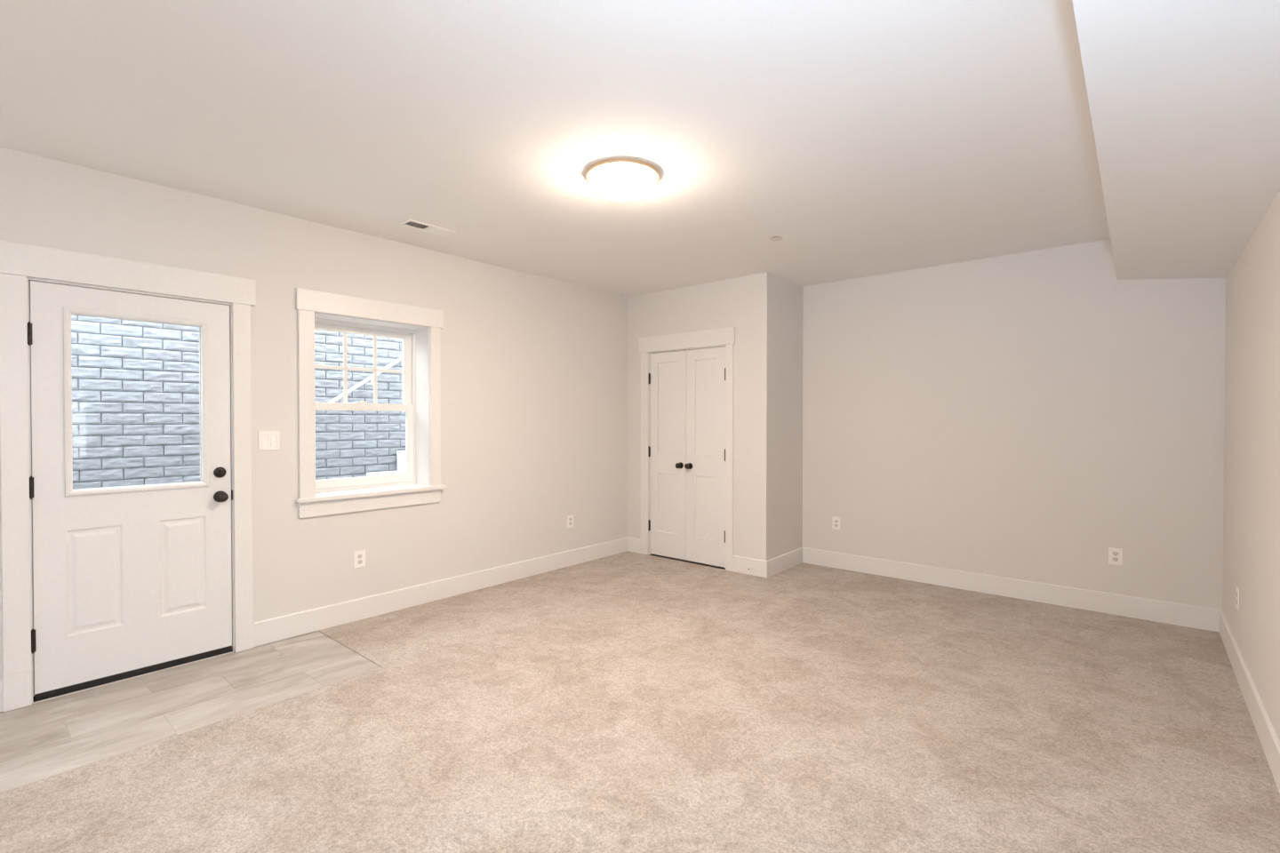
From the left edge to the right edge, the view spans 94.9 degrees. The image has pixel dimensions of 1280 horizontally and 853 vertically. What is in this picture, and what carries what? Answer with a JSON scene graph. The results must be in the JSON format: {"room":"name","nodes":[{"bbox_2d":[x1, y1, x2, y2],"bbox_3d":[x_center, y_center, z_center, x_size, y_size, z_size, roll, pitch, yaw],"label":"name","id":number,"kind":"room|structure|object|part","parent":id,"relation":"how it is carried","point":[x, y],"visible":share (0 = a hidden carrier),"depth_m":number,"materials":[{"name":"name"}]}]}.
{"room":"empty basement room","nodes":[
{"label":"empty basement room","id":0,"kind":"room"},
{"bbox_2d":[0,146,627,703],"bbox_3d":[-2.201,0.051,3.938,0.260,2.765,7.849,1,1,40],"label":"wall","id":1,"kind":"structure","parent":0,"point":[534,368],"depth_m":4.33,"materials":[{"name":"paint"}]},
{"bbox_2d":[0,240,255,712],"bbox_3d":[-2.776,0.232,3.244,0.286,2.226,1.074,1,1,40],"label":"door frame","id":2,"kind":"structure","parent":1,"relation":"attached to","point":[20,263],"depth_m":2.86,"materials":[{"name":"paint"}]},
{"bbox_3d":[-2.982,0.229,2.805,0.020,1.900,0.092,1,1,40],"label":"casing","id":3,"kind":"part","parent":2,"relation":"part of","materials":[{"name":"paint"}]},
{"bbox_3d":[-2.676,-0.803,3.147,0.026,0.155,1.074,1,1,40],"label":"head casing","id":4,"kind":"part","parent":2,"relation":"part of","materials":[{"name":"paint"}]},
{"bbox_3d":[-2.377,0.222,3.516,0.020,1.902,0.092,1,1,40],"label":"casing","id":5,"kind":"part","parent":2,"relation":"part of","materials":[{"name":"paint"}]},
{"bbox_2d":[27,280,231,699],"bbox_3d":[-2.688,0.310,3.159,0.123,2.038,0.832,1,1,40],"label":"door","id":6,"kind":"structure","parent":1,"relation":"in","point":[128,580],"depth_m":3.11,"materials":[{"name":"paint"}]},
{"bbox_3d":[-2.701,-0.126,3.179,0.069,0.952,0.600,1,1,40],"label":"lite frame","id":7,"kind":"part","parent":6,"relation":"part of","materials":[{"name":"paint"}]},
{"bbox_3d":[-2.428,0.410,3.415,0.057,0.057,0.057,1,1,40],"label":"knob","id":8,"kind":"part","parent":6,"relation":"part of","materials":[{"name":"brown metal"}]},
{"bbox_2d":[32,649,232,702],"bbox_3d":[-2.788,1.385,3.266,0.256,0.112,0.828,1,1,40],"label":"threshold","id":9,"kind":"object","parent":1,"relation":"attached to","point":[231,651],"depth_m":3.13,"materials":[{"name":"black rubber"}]},
{"bbox_2d":[258,431,279,450],"bbox_3d":[-2.288,0.087,3.628,0.008,0.117,0.115,1,1,40],"label":"light switch","id":10,"kind":"object","parent":1,"relation":"attached to","point":[268,440],"visible":1,"depth_m":3.62,"materials":[{"name":"white plastic"}]},
{"bbox_2d":[0,536,628,711],"bbox_3d":[-2.332,1.265,3.587,0.014,0.146,6.824,1,1,40],"label":"baseboard","id":11,"kind":"structure","parent":1,"relation":"attached to","point":[275,629],"depth_m":4.36,"materials":[{"name":"paint"}]},
{"bbox_2d":[353,550,365,568],"bbox_3d":[-1.933,0.916,4.057,0.007,0.118,0.080,1,1,40],"label":"electrical outlet","id":12,"kind":"object","parent":1,"relation":"attached to","point":[359,556],"visible":1,"depth_m":4.05,"materials":[{"name":"white plastic"}]},
{"bbox_2d":[296,288,445,518],"bbox_3d":[-1.942,-0.152,4.204,0.306,1.466,1.034,1,1,40],"label":"window","id":13,"kind":"structure","parent":1,"relation":"in","point":[419,328],"depth_m":4.24,"materials":[{"name":"paint"}]},
{"bbox_3d":[-2.145,-0.144,3.785,0.020,1.203,0.094,1,1,40],"label":"casing","id":14,"kind":"part","parent":13,"relation":"part of","materials":[{"name":"paint"}]},
{"bbox_2d":[314,332,403,403],"bbox_3d":[-2.042,-0.421,4.293,0.008,0.501,0.654,1,1,40],"label":"grille","id":15,"kind":"object","parent":13,"relation":"attached to","point":[345,368],"depth_m":4.33,"materials":[{"name":"plastic"}]},
{"bbox_3d":[-2.041,-0.419,4.293,0.025,0.593,0.778,1,1,40],"label":"sash","id":16,"kind":"part","parent":13,"relation":"part of","materials":[{"name":"plastic"}]},
{"bbox_3d":[-2.020,0.129,4.281,0.028,0.597,0.778,1,1,40],"label":"sash","id":17,"kind":"part","parent":13,"relation":"part of","materials":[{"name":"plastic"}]},
{"bbox_3d":[-2.031,-0.147,4.287,0.064,1.196,0.803,1,1,40],"label":"frame","id":18,"kind":"part","parent":13,"relation":"part of","materials":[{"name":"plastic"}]},
{"bbox_3d":[-1.848,-0.817,4.122,0.026,0.135,1.027,1,1,40],"label":"head casing","id":19,"kind":"part","parent":13,"relation":"part of","materials":[{"name":"paint"}]},
{"bbox_3d":[-1.920,0.468,4.192,0.246,0.030,1.034,1,1,40],"label":"sill","id":20,"kind":"part","parent":13,"relation":"part of","materials":[{"name":"paint"}]},
{"bbox_3d":[-1.559,-0.152,4.475,0.020,1.203,0.081,1,1,40],"label":"casing","id":21,"kind":"part","parent":13,"relation":"part of","materials":[{"name":"paint"}]},
{"bbox_2d":[567,514,573,527],"bbox_3d":[-0.658,0.898,5.557,0.007,0.118,0.080,1,1,40],"label":"electrical outlet","id":22,"kind":"object","parent":1,"relation":"attached to","point":[570,518],"visible":1,"depth_m":5.55,"materials":[{"name":"plastic"}]},
{"bbox_2d":[0,0,1110,296],"bbox_3d":[-0.404,-1.413,2.394,4.975,0.200,7.849,1,1,40],"label":"ceiling","id":23,"kind":"structure","parent":0,"point":[871,138],"depth_m":2.49,"materials":[{"name":"paint"}]},
{"bbox_2d":[399,218,454,236],"bbox_3d":[-1.420,-1.327,3.930,0.132,0.008,0.330,1,1,40],"label":"ceiling vent","id":24,"kind":"object","parent":23,"relation":"in","point":[411,223],"visible":1,"depth_m":3.92,"materials":[{"name":"white plastic"}]},
{"bbox_2d":[585,158,659,200],"bbox_3d":[-0.090,-1.260,3.074,0.389,0.121,0.389,1,1,40],"label":"lamp","id":25,"kind":"object","parent":23,"relation":"attached to","point":[615,179],"visible":1,"depth_m":2.96,"materials":[{"name":"white glass"}]},
{"bbox_2d":[770,236,782,240],"bbox_3d":[0.964,-1.327,4.153,0.085,0.012,0.085,1,1,40],"label":"sprinkler cover","id":26,"kind":"object","parent":23,"relation":"attached to","point":[776,238],"visible":1,"depth_m":4.13,"materials":[{"name":"plastic"}]},
{"bbox_2d":[0,551,1279,852],"bbox_3d":[-0.382,1.402,2.407,4.515,0.100,7.549,1,1,40],"label":"floor","id":27,"kind":"structure","parent":0,"point":[626,702],"depth_m":2.58,"materials":[{"name":"beige carpet"}]},
{"bbox_2d":[627,272,773,569],"bbox_3d":[0.527,0.032,5.700,1.616,2.765,0.120,1,1,40],"label":"wall","id":28,"kind":"structure","parent":0,"point":[745,304],"depth_m":5.31,"materials":[{"name":"paint"}]},
{"bbox_2d":[648,350,686,559],"bbox_3d":[0.259,0.279,5.835,0.460,2.037,0.103,1,1,40],"label":"door","id":29,"kind":"structure","parent":28,"relation":"in","point":[668,375],"depth_m":5.85,"materials":[{"name":"paint"}]},
{"bbox_2d":[639,327,735,571],"bbox_3d":[0.464,0.203,5.739,1.128,2.221,0.146,1,1,40],"label":"door frame","id":30,"kind":"structure","parent":28,"relation":"attached to","point":[721,337],"depth_m":5.75,"materials":[{"name":"paint"}]},
{"bbox_3d":[0.050,0.195,6.016,0.098,1.900,0.020,1,1,40],"label":"casing","id":31,"kind":"part","parent":30,"relation":"part of","materials":[{"name":"paint"}]},
{"bbox_3d":[0.425,-0.829,5.681,1.128,0.155,0.026,1,1,40],"label":"head casing","id":32,"kind":"part","parent":30,"relation":"part of","materials":[{"name":"paint"}]},
{"bbox_3d":[0.816,0.202,5.365,0.075,1.900,0.020,1,1,40],"label":"casing","id":33,"kind":"part","parent":30,"relation":"part of","materials":[{"name":"paint"}]},
{"bbox_2d":[628,536,767,577],"bbox_3d":[0.494,1.242,5.654,1.616,0.146,0.014,1,1,40],"label":"baseboard","id":34,"kind":"structure","parent":28,"relation":"attached to","point":[740,564],"depth_m":5.27,"materials":[{"name":"paint"}]},
{"bbox_2d":[684,346,725,567],"bbox_3d":[0.612,0.283,5.535,0.459,2.037,0.103,1,1,40],"label":"door","id":35,"kind":"structure","parent":28,"relation":"in","point":[705,466],"depth_m":5.56,"materials":[{"name":"paint"}]},
{"bbox_3d":[0.458,0.381,5.636,0.054,0.054,0.057,1,1,40],"label":"knob","id":36,"kind":"part","parent":35,"relation":"part of","materials":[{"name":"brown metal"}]},
{"bbox_2d":[772,274,803,558],"bbox_3d":[1.332,0.035,5.492,0.120,2.765,0.605,1,1,40],"label":"wall","id":37,"kind":"structure","parent":0,"point":[788,295],"depth_m":5.44,"materials":[{"name":"paint"}]},
{"bbox_2d":[767,547,803,577],"bbox_3d":[1.344,1.245,5.417,0.014,0.146,0.725,1,1,40],"label":"baseboard","id":38,"kind":"structure","parent":37,"relation":"attached to","point":[775,565],"depth_m":5.38,"materials":[{"name":"paint"}]},
{"bbox_2d":[802,239,1225,609],"bbox_3d":[2.187,0.037,5.260,4.715,2.765,0.150,1,1,40],"label":"wall","id":39,"kind":"structure","parent":0,"point":[1028,416],"depth_m":4.51,"materials":[{"name":"paint"}]},
{"bbox_2d":[832,516,840,530],"bbox_3d":[1.828,0.901,5.472,0.080,0.118,0.007,1,1,40],"label":"electrical outlet","id":40,"kind":"object","parent":39,"relation":"attached to","point":[836,521],"visible":1,"depth_m":5.47,"materials":[{"name":"plastic"}]},
{"bbox_2d":[802,547,1222,632],"bbox_3d":[2.678,1.253,4.749,2.886,0.146,0.014,1,1,40],"label":"baseboard","id":41,"kind":"structure","parent":39,"relation":"attached to","point":[1167,612],"depth_m":4.48,"materials":[{"name":"paint"}]},
{"bbox_2d":[1108,547,1122,566],"bbox_3d":[3.368,0.921,4.163,0.080,0.118,0.007,1,1,40],"label":"electrical outlet","id":42,"kind":"object","parent":39,"relation":"attached to","point":[1115,555],"visible":1,"depth_m":4.16,"materials":[{"name":"plastic"}]},
{"bbox_2d":[1072,0,1279,279],"bbox_3d":[1.131,-1.113,1.093,0.547,0.368,7.549,1,1,40],"label":"soffit","id":43,"kind":"structure","parent":0,"point":[1184,95],"depth_m":1.90,"materials":[{"name":"paint"}]},
{"bbox_2d":[1222,190,1279,742],"bbox_3d":[1.366,0.089,0.808,0.200,2.765,7.699,1,1,40],"label":"wall","id":44,"kind":"structure","parent":0,"point":[1252,427],"depth_m":2.77,"materials":[{"name":"paint"}]},
{"bbox_2d":[1236,586,1239,611],"bbox_3d":[3.262,0.939,3.209,0.007,0.118,0.080,1,1,40],"label":"electrical outlet","id":45,"kind":"object","parent":44,"relation":"attached to","point":[1237,588],"visible":1,"depth_m":3.19,"materials":[{"name":"plastic"}]},
{"bbox_2d":[1219,610,1279,793],"bbox_3d":[1.328,1.297,0.943,0.014,0.146,7.535,1,1,40],"label":"baseboard","id":46,"kind":"structure","parent":44,"relation":"attached to","point":[1269,741],"depth_m":2.67,"materials":[{"name":"paint"}]},
{"label":"outside","id":47,"kind":"structure","parent":0,"visible":0},
{"bbox_3d":[-2.644,1.484,4.363,0.943,0.190,7.600,1,1,40],"label":"ground areaway","id":48,"kind":"structure","parent":47,"visible":0},
{"bbox_2d":[71,314,406,493],"bbox_3d":[-2.701,0.274,5.184,0.274,2.567,8.341,1,1,40],"label":"wall","id":49,"kind":"structure","parent":48,"relation":"on","point":[136,409],"depth_m":4.20,"materials":[{"name":"grey brick"}]},
{"bbox_2d":[328,356,402,402],"bbox_3d":[-2.167,-0.704,5.555,0.084,1.049,1.544,1,1,40],"label":"handrail","id":50,"kind":"object","parent":49,"relation":"attached to","point":[361,383],"visible":0.4,"depth_m":5.20,"materials":[{"name":"white paint"}]},
{"bbox_2d":[366,450,407,488],"bbox_3d":[-1.840,0.341,5.305,0.870,2.075,3.135,1,1,40],"label":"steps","id":51,"kind":"structure","parent":48,"relation":"on","point":[401,454],"depth_m":5.39,"materials":[{"name":"concrete"}]}
]}

